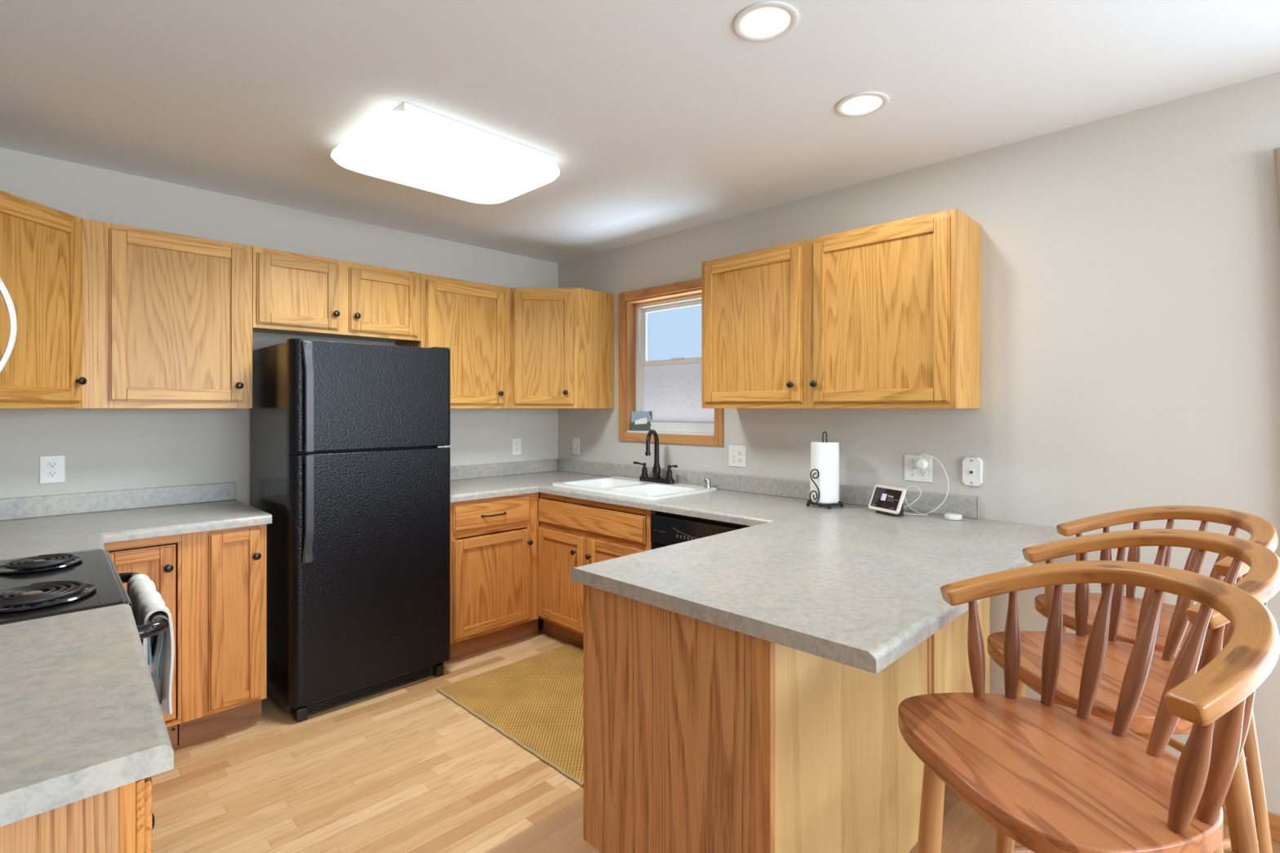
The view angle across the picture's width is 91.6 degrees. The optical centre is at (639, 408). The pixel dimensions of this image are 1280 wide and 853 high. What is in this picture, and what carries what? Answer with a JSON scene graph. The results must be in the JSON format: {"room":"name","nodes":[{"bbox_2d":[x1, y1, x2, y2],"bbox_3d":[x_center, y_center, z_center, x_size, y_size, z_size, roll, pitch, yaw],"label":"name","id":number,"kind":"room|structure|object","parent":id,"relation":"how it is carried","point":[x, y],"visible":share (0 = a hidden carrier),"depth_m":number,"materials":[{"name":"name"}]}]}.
{"room":"kitchen","nodes":[
{"label":"kitchen","id":0,"kind":"room"},
{"bbox_2d":[0,147,558,526],"bbox_3d":[-1.786,0.152,3.470,0.120,2.440,3.480,0,0,45],"label":"wall","id":1,"kind":"structure","parent":0,"point":[104,449],"depth_m":3.02,"materials":[{"name":"grey paint"}]},
{"bbox_2d":[0,190,87,408],"bbox_3d":[-2.447,-0.381,2.281,0.610,0.762,0.620,0,0,45],"label":"upper cabinet","id":2,"kind":"object","parent":1,"relation":"attached to","point":[41,246],"visible":1,"depth_m":2.31,"materials":[{"name":"brown wood"}]},
{"bbox_2d":[39,455,65,484],"bbox_3d":[-2.505,0.260,2.652,0.009,0.117,0.080,0,0,45],"label":"outlet","id":3,"kind":"object","parent":1,"relation":"attached to","point":[51,468],"visible":1,"depth_m":2.65,"materials":[{"name":"white plastic"}]},
{"bbox_2d":[47,471,57,477],"bbox_3d":[-2.505,0.280,2.652,0.009,0.028,0.033,0,0,45],"label":"receptacle","id":4,"kind":"object","parent":3,"relation":"attached to","point":[50,473],"depth_m":2.65,"materials":[{"name":"white plastic"}]},
{"bbox_2d":[47,461,57,468],"bbox_3d":[-2.505,0.240,2.652,0.009,0.028,0.033,0,0,45],"label":"receptacle","id":5,"kind":"object","parent":3,"relation":"attached to","point":[51,464],"depth_m":2.65,"materials":[{"name":"white plastic"}]},
{"bbox_2d":[0,481,235,520],"bbox_3d":[-2.446,0.413,2.703,0.019,0.089,1.178,0,0,45],"label":"backsplash","id":6,"kind":"structure","parent":1,"relation":"attached to","point":[29,507],"depth_m":2.78,"materials":[{"name":"laminate"}]},
{"bbox_2d":[82,218,252,408],"bbox_3d":[-2.119,-0.381,2.796,0.352,0.762,0.596,0,0,45],"label":"upper cabinet","id":7,"kind":"object","parent":1,"relation":"attached to","point":[167,317],"visible":0.99,"depth_m":2.67,"materials":[{"name":"brown wood"}]},
{"bbox_2d":[252,246,420,344],"bbox_3d":[-1.618,-0.571,3.303,0.352,0.382,0.825,0,0,45],"label":"upper cabinet","id":8,"kind":"object","parent":1,"relation":"attached to","point":[296,294],"visible":1,"depth_m":3.17,"materials":[{"name":"brown wood"}]},
{"bbox_2d":[397,273,510,408],"bbox_3d":[-1.117,-0.381,3.808,0.352,0.762,0.594,0,0,45],"label":"upper cabinet","id":9,"kind":"object","parent":1,"relation":"attached to","point":[472,319],"visible":0.78,"depth_m":3.72,"materials":[{"name":"brown wood"}]},
{"bbox_2d":[450,458,557,480],"bbox_3d":[-1.030,0.413,4.133,0.019,0.089,1.192,0,0,45],"label":"backsplash","id":10,"kind":"structure","parent":1,"relation":"attached to","point":[495,469],"depth_m":4.22,"materials":[{"name":"laminate"}]},
{"bbox_2d":[511,438,520,455],"bbox_3d":[-0.856,0.265,4.318,0.009,0.117,0.075,0,0,45],"label":"outlet","id":11,"kind":"object","parent":1,"relation":"attached to","point":[516,442],"visible":1,"depth_m":4.31,"materials":[{"name":"white plastic"}]},
{"bbox_2d":[510,288,613,408],"bbox_3d":[-0.602,-0.381,4.146,0.610,0.762,0.610,0,0,45],"label":"upper cabinet","id":12,"kind":"object","parent":1,"relation":"attached to","point":[562,340],"visible":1,"depth_m":3.92,"materials":[{"name":"brown wood"}]},
{"bbox_2d":[0,0,1279,263],"bbox_3d":[-0.112,-1.118,-0.290,7.790,0.100,6.470,0,0,45],"label":"ceiling","id":13,"kind":"structure","parent":0,"point":[655,118],"depth_m":2.04,"materials":[{"name":"white paint"}]},
{"bbox_2d":[330,102,559,204],"bbox_3d":[-0.795,-1.020,2.595,0.620,0.094,0.790,0,0,45],"label":"ceiling light","id":14,"kind":"object","parent":13,"relation":"attached to","point":[411,145],"visible":1,"depth_m":2.45,"materials":[{"name":"white plastic"}]},
{"bbox_2d":[733,0,798,41],"bbox_3d":[0.347,-1.065,1.718,0.176,0.006,0.176,0,0,45],"label":"recessed light","id":15,"kind":"object","parent":13,"relation":"in","point":[765,21],"visible":1,"depth_m":1.71,"materials":[{"name":"white plastic"}]},
{"bbox_2d":[835,91,888,116],"bbox_3d":[0.779,-1.065,2.183,0.176,0.006,0.176,0,0,45],"label":"recessed light","id":16,"kind":"object","parent":13,"relation":"in","point":[868,103],"visible":1,"depth_m":2.18,"materials":[{"name":"white plastic"}]},
{"bbox_2d":[151,616,1279,852],"bbox_3d":[-0.112,1.402,-0.290,7.790,0.060,6.470,0,0,45],"label":"floor","id":17,"kind":"structure","parent":0,"point":[405,767],"depth_m":2.25,"materials":[{"name":"beige wood"}]},
{"bbox_2d":[0,776,155,852],"bbox_3d":[-1.118,0.935,0.982,0.548,0.874,0.800,0,0,-42],"label":"base cabinet","id":18,"kind":"object","parent":17,"relation":"on","point":[120,820],"visible":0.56,"depth_m":0.81,"materials":[{"name":"brown wood"}]},
{"bbox_2d":[0,604,173,826],"bbox_3d":[-1.119,0.432,0.959,0.830,0.127,0.608,0,0,45],"label":"countertop","id":19,"kind":"structure","parent":18,"relation":"on","point":[82,717],"depth_m":0.94,"materials":[{"name":"laminate"}]},
{"bbox_2d":[0,549,168,639],"bbox_3d":[-1.649,0.832,1.574,0.666,1.040,0.757,0,0,-44],"label":"stove","id":20,"kind":"object","parent":17,"relation":"on","point":[46,585],"visible":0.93,"depth_m":1.57,"materials":[{"name":"black metal"}]},
{"bbox_2d":[0,549,132,625],"bbox_3d":[-1.677,0.474,1.547,0.587,0.039,0.757,0,0,-44],"label":"cooktop","id":21,"kind":"object","parent":20,"relation":"in","point":[104,587],"depth_m":1.60,"materials":[{"name":"black metal"}]},
{"bbox_2d":[127,573,174,714],"bbox_3d":[-1.416,0.667,1.790,0.094,0.299,0.468,0,0,-44],"label":"towel","id":22,"kind":"object","parent":20,"relation":"hanging from","point":[158,649],"visible":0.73,"depth_m":1.69,"materials":[{"name":"white fabric"}]},
{"bbox_2d":[103,533,181,747],"bbox_3d":[-2.224,0.934,2.249,0.966,0.875,0.884,0,0,45],"label":"base cabinet","id":23,"kind":"object","parent":17,"relation":"on","point":[159,558],"visible":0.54,"depth_m":2.44,"materials":[{"name":"orange wood"}]},
{"bbox_2d":[0,481,271,561],"bbox_3d":[-2.119,0.432,2.365,0.959,0.127,1.199,0,0,45],"label":"countertop","id":24,"kind":"structure","parent":23,"relation":"on","point":[30,526],"depth_m":2.58,"materials":[{"name":"laminate"}]},
{"bbox_2d":[177,524,266,746],"bbox_3d":[-1.916,0.934,2.778,0.648,0.875,0.299,0,0,45],"label":"base cabinet","id":25,"kind":"object","parent":17,"relation":"on","point":[224,571],"visible":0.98,"depth_m":2.58,"materials":[{"name":"orange wood"}]},
{"bbox_2d":[251,338,450,722],"bbox_3d":[-1.450,0.529,3.152,0.694,1.685,0.752,0,0,45],"label":"refrigerator","id":26,"kind":"object","parent":17,"relation":"on","point":[351,442],"visible":0.97,"depth_m":2.89,"materials":[{"name":"black metal"}]},
{"bbox_2d":[443,492,538,662],"bbox_3d":[-0.989,0.934,3.715,0.648,0.875,0.630,0,0,45],"label":"base cabinet","id":27,"kind":"object","parent":17,"relation":"on","point":[495,541],"visible":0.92,"depth_m":3.49,"materials":[{"name":"orange wood"}]},
{"bbox_2d":[435,643,583,786],"bbox_3d":[-0.313,1.366,2.929,1.100,0.012,0.825,0,0,45],"label":"rug","id":28,"kind":"object","parent":17,"relation":"on","point":[536,702],"visible":0.61,"depth_m":2.88,"materials":[{"name":"fabric"}]},
{"bbox_2d":[538,492,656,648],"bbox_3d":[-0.100,0.934,3.610,0.978,0.875,0.648,0,0,45],"label":"base cabinet","id":29,"kind":"object","parent":17,"relation":"on","point":[571,535],"visible":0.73,"depth_m":3.48,"materials":[{"name":"orange wood"}]},
{"bbox_2d":[450,458,1069,674],"bbox_3d":[-0.082,0.432,2.869,3.146,0.128,1.694,0,0,45],"label":"countertop","id":30,"kind":"structure","parent":29,"relation":"on","point":[852,584],"depth_m":1.92,"materials":[{"name":"laminate"}]},
{"bbox_2d":[552,476,716,515],"bbox_3d":[-0.045,0.539,3.582,0.847,0.188,0.540,0,0,45],"label":"sink","id":31,"kind":"object","parent":30,"relation":"in","point":[618,486],"visible":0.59,"depth_m":3.59,"materials":[{"name":"white ceramic"}]},
{"bbox_2d":[703,477,711,488],"bbox_3d":[0.379,0.417,3.497,0.040,0.054,0.040,0,0,45],"label":"air gap","id":32,"kind":"object","parent":31,"relation":"on","point":[707,481],"visible":1,"depth_m":3.48,"materials":[{"name":"silver metal"}]},
{"bbox_2d":[633,429,677,484],"bbox_3d":[0.063,0.285,3.711,0.362,0.319,0.160,0,0,45],"label":"faucet","id":33,"kind":"object","parent":30,"relation":"on","point":[656,477],"visible":1,"depth_m":3.73,"materials":[{"name":"brown metal"}]},
{"bbox_2d":[806,431,843,509],"bbox_3d":[0.863,0.283,2.905,0.163,0.350,0.163,0,0,21],"label":"paper towel holder","id":34,"kind":"object","parent":30,"relation":"on","point":[808,502],"visible":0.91,"depth_m":2.85,"materials":[{"name":"black metal"}]},
{"bbox_2d":[809,441,839,503],"bbox_3d":[0.863,0.296,2.906,0.130,0.278,0.130,0,0,45],"label":"paper towel roll","id":35,"kind":"object","parent":34,"relation":"on","point":[824,456],"visible":0.95,"depth_m":2.85,"materials":[{"name":"white paper"}]},
{"bbox_2d":[868,484,906,516],"bbox_3d":[1.077,0.398,2.692,0.075,0.120,0.176,0,0,-21],"label":"smart display","id":36,"kind":"object","parent":30,"relation":"on","point":[888,500],"visible":1,"depth_m":2.67,"materials":[{"name":"beige"}]},
{"bbox_2d":[944,513,962,520],"bbox_3d":[1.293,0.447,2.568,0.066,0.022,0.066,0,0,45],"label":"puck","id":37,"kind":"object","parent":30,"relation":"on","point":[956,517],"visible":1,"depth_m":2.54,"materials":[{"name":"white plastic"}]},
{"bbox_2d":[650,511,751,549],"bbox_3d":[0.462,0.941,3.047,0.600,0.862,0.575,0,0,45],"label":"dishwasher","id":38,"kind":"object","parent":17,"relation":"on","point":[667,529],"visible":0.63,"depth_m":2.92,"materials":[{"name":"black"}]},
{"bbox_2d":[583,584,931,852],"bbox_3d":[0.399,0.935,1.927,0.637,0.874,0.969,0,0,45],"label":"base cabinet","id":39,"kind":"object","parent":17,"relation":"on","point":[700,736],"visible":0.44,"depth_m":1.58,"materials":[{"name":"brown wood"}]},
{"bbox_2d":[931,597,989,693],"bbox_3d":[0.990,0.935,2.516,0.598,0.874,0.687,0,0,45],"label":"base cabinet","id":40,"kind":"object","parent":17,"relation":"on","point":[950,668],"visible":0.03,"depth_m":2.24,"materials":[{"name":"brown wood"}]},
{"bbox_2d":[897,560,1279,852],"bbox_3d":[0.779,0.838,1.117,0.515,1.069,0.565,0,0,-8],"label":"bar stool","id":41,"kind":"object","parent":17,"relation":"on","point":[1050,777],"visible":1,"depth_m":1.08,"materials":[{"name":"brown wood"}]},
{"bbox_2d":[986,528,1279,852],"bbox_3d":[1.159,0.838,1.478,0.515,1.069,0.565,0,0,-2],"label":"bar stool","id":42,"kind":"object","parent":17,"relation":"on","point":[1262,580],"visible":0.48,"depth_m":1.48,"materials":[{"name":"brown wood"}]},
{"bbox_2d":[1034,505,1278,852],"bbox_3d":[1.522,0.838,1.843,0.515,1.069,0.565,0,0,-7],"label":"bar stool","id":43,"kind":"object","parent":17,"relation":"on","point":[1262,531],"visible":0.36,"depth_m":1.83,"materials":[{"name":"brown wood"}]},
{"bbox_2d":[558,71,1279,815],"bbox_3d":[2.086,0.152,2.016,7.670,2.440,0.140,0,0,45],"label":"wall","id":44,"kind":"structure","parent":0,"point":[1130,261],"depth_m":2.33,"materials":[{"name":"grey paint"}]},
{"bbox_2d":[572,437,579,454],"bbox_3d":[-0.461,0.268,4.425,0.075,0.117,0.017,0,0,45],"label":"switch plate","id":45,"kind":"object","parent":44,"relation":"attached to","point":[575,441],"visible":1,"depth_m":4.42,"materials":[{"name":"white plastic"}]},
{"bbox_2d":[618,277,723,446],"bbox_3d":[0.213,-0.273,3.854,0.852,0.972,0.151,0,0,45],"label":"window","id":46,"kind":"structure","parent":44,"relation":"in","point":[670,390],"depth_m":3.94,"materials":[{"name":"brown wood"}]},
{"bbox_2d":[630,411,652,431],"bbox_3d":[0.011,0.082,4.051,0.144,0.125,0.029,0,0,17],"label":"photo card","id":47,"kind":"object","parent":46,"relation":"on","point":[640,420],"visible":0.93,"depth_m":4.05,"materials":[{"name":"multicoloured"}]},
{"bbox_2d":[728,444,746,467],"bbox_3d":[0.535,0.265,3.440,0.117,0.117,0.017,0,0,45],"label":"switch plate","id":48,"kind":"object","parent":44,"relation":"attached to","point":[737,454],"visible":1,"depth_m":3.44,"materials":[{"name":"white plastic"}]},
{"bbox_2d":[737,457,742,462],"bbox_3d":[0.554,0.284,3.426,0.033,0.028,0.009,0,0,45],"label":"receptacle","id":49,"kind":"object","parent":48,"relation":"attached to","point":[740,459],"depth_m":3.42,"materials":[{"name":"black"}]},
{"bbox_2d":[737,450,742,455],"bbox_3d":[0.554,0.245,3.426,0.033,0.028,0.009,0,0,45],"label":"receptacle","id":50,"kind":"object","parent":48,"relation":"attached to","point":[740,452],"depth_m":3.42,"materials":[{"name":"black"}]},
{"bbox_2d":[556,458,977,519],"bbox_3d":[0.396,0.413,3.575,2.832,0.089,0.019,0,0,45],"label":"backsplash","id":51,"kind":"structure","parent":44,"relation":"attached to","point":[966,506],"depth_m":3.26,"materials":[{"name":"laminate"}]},
{"bbox_2d":[702,208,980,408],"bbox_3d":[0.850,-0.381,2.891,1.238,0.762,0.352,0,0,45],"label":"upper cabinet","id":52,"kind":"object","parent":44,"relation":"attached to","point":[886,315],"visible":1,"depth_m":2.64,"materials":[{"name":"brown wood"}]},
{"bbox_2d":[904,454,932,482],"bbox_3d":[1.229,0.266,2.753,0.119,0.117,0.017,0,0,45],"label":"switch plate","id":53,"kind":"object","parent":44,"relation":"attached to","point":[912,473],"visible":0.78,"depth_m":2.76,"materials":[{"name":"white plastic"}]},
{"bbox_2d":[919,470,927,476],"bbox_3d":[1.248,0.285,2.740,0.033,0.028,0.009,0,0,45],"label":"receptacle","id":54,"kind":"object","parent":53,"relation":"attached to","point":[922,473],"depth_m":2.74,"materials":[{"name":"white plastic"}]},
{"bbox_2d":[903,453,949,515],"bbox_3d":[1.213,0.328,2.700,0.209,0.258,0.102,0,0,3],"label":"charger","id":55,"kind":"object","parent":44,"relation":"attached to","point":[921,464],"visible":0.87,"depth_m":2.70,"materials":[{"name":"white plastic"}]},
{"bbox_2d":[962,457,982,486],"bbox_3d":[1.386,0.264,2.596,0.074,0.118,0.019,0,0,45],"label":"phone jack","id":56,"kind":"object","parent":44,"relation":"attached to","point":[971,466],"visible":1,"depth_m":2.59,"materials":[{"name":"white plastic"}]},
{"bbox_2d":[1222,800,1279,842],"bbox_3d":[1.751,1.331,2.239,0.920,0.082,0.014,0,0,45],"label":"baseboard","id":57,"kind":"structure","parent":44,"relation":"attached to","point":[1273,819],"depth_m":1.97,"materials":[{"name":"brown wood"}]},
{"bbox_2d":[1273,146,1279,232],"bbox_3d":[2.050,-0.173,1.902,0.159,1.290,0.012,0,0,45],"label":"curtain","id":58,"kind":"object","parent":44,"relation":"hanging from","point":[1276,151],"visible":1,"depth_m":1.95,"materials":[{"name":"beige fabric"}]},
{"bbox_3d":[-1.983,0.152,1.301,2.650,2.440,0.120,0,0,45],"label":"wall","id":59,"kind":"structure","parent":0,"visible":0},
{"bbox_2d":[0,277,17,373],"bbox_3d":[-1.773,-0.228,1.478,0.740,0.410,0.416,0,0,45],"label":"microwave","id":60,"kind":"object","parent":59,"relation":"attached to","point":[11,312],"visible":1,"depth_m":1.72,"materials":[{"name":"white"}]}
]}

